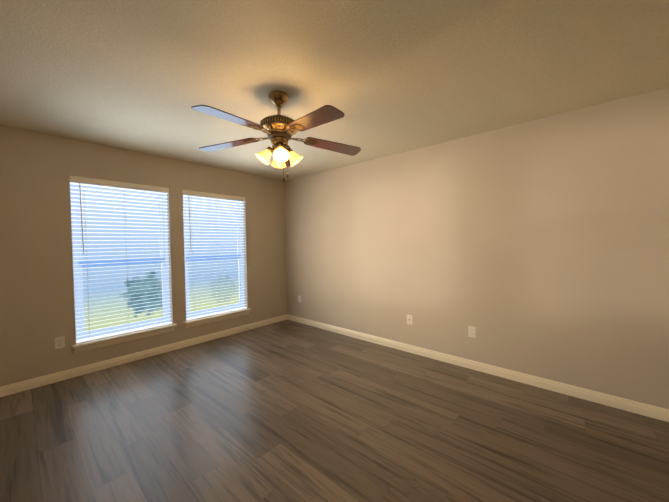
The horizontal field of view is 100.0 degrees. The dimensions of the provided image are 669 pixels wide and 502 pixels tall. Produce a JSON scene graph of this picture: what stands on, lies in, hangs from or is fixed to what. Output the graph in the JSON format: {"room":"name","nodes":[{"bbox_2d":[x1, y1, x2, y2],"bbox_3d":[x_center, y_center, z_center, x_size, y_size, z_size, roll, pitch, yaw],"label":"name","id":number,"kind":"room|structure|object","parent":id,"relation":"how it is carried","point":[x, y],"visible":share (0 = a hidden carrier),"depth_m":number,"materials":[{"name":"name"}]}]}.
{"room":"empty bedroom","nodes":[
{"label":"empty bedroom","id":0,"kind":"room"},
{"bbox_2d":[0,125,286,386],"bbox_3d":[-2.125,0.048,3.620,0.150,2.440,3.680,1,2,41],"label":"wall","id":1,"kind":"structure","parent":0,"point":[37,300],"depth_m":2.85,"materials":[{"name":"paint"}]},
{"bbox_2d":[55,336,64,348],"bbox_3d":[-2.747,0.916,2.810,0.007,0.115,0.070,1,2,41],"label":"electrical outlet","id":2,"kind":"object","parent":1,"relation":"attached to","point":[59,342],"visible":1,"depth_m":2.81,"materials":[{"name":"white plastic"}]},
{"bbox_2d":[70,175,176,352],"bbox_3d":[-2.412,0.126,3.253,0.187,1.823,0.975,1,2,41],"label":"window","id":3,"kind":"structure","parent":1,"relation":"in","point":[120,243],"depth_m":3.23,"materials":[{"name":"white plastic"}]},
{"bbox_2d":[0,314,286,396],"bbox_3d":[-2.050,1.223,3.601,0.014,0.091,3.680,1,2,41],"label":"baseboard","id":4,"kind":"structure","parent":1,"relation":"attached to","point":[13,388],"depth_m":3.17,"materials":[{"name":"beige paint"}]},
{"bbox_2d":[183,190,250,327],"bbox_3d":[-1.702,0.093,4.058,0.187,1.823,0.970,1,2,41],"label":"window","id":5,"kind":"structure","parent":1,"relation":"in","point":[214,253],"depth_m":4.06,"materials":[{"name":"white plastic"}]},
{"bbox_2d":[0,320,668,501],"bbox_3d":[-0.386,1.342,2.139,4.745,0.100,3.980,1,2,41],"label":"floor","id":6,"kind":"structure","parent":0,"point":[287,411],"depth_m":1.99,"materials":[{"name":"brown wood"}]},
{"bbox_2d":[0,0,668,180],"bbox_3d":[-0.417,-1.196,2.063,4.745,0.100,3.980,1,2,41],"label":"ceiling","id":7,"kind":"structure","parent":0,"point":[388,77],"depth_m":1.75,"materials":[{"name":"paint"}]},
{"bbox_2d":[191,91,360,181],"bbox_3d":[-0.402,-0.823,2.048,1.258,0.645,1.264,1,2,41],"label":"ceiling fan","id":8,"kind":"object","parent":7,"relation":"hanging from","point":[279,130],"visible":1,"depth_m":2.01,"materials":[{"name":"brown wood"}]},
{"bbox_2d":[285,87,668,408],"bbox_3d":[0.808,0.014,3.586,4.595,2.440,0.150,1,2,41],"label":"wall","id":9,"kind":"structure","parent":0,"point":[538,247],"depth_m":2.67,"materials":[{"name":"paint"}]},
{"bbox_2d":[407,315,411,324],"bbox_3d":[0.912,0.838,3.422,0.070,0.115,0.008,1,2,41],"label":"electrical outlet","id":10,"kind":"object","parent":9,"relation":"attached to","point":[409,319],"visible":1,"depth_m":3.42,"materials":[{"name":"white plastic"}]},
{"bbox_2d":[468,326,475,337],"bbox_3d":[1.445,0.850,2.953,0.070,0.115,0.007,1,2,41],"label":"electrical outlet","id":11,"kind":"object","parent":9,"relation":"attached to","point":[471,331],"visible":1,"depth_m":2.95,"materials":[{"name":"white plastic"}]},
{"bbox_2d":[287,314,668,421],"bbox_3d":[0.824,1.191,3.510,4.445,0.091,0.014,1,2,41],"label":"baseboard","id":12,"kind":"structure","parent":9,"relation":"attached to","point":[648,410],"depth_m":2.70,"materials":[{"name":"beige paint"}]}
]}

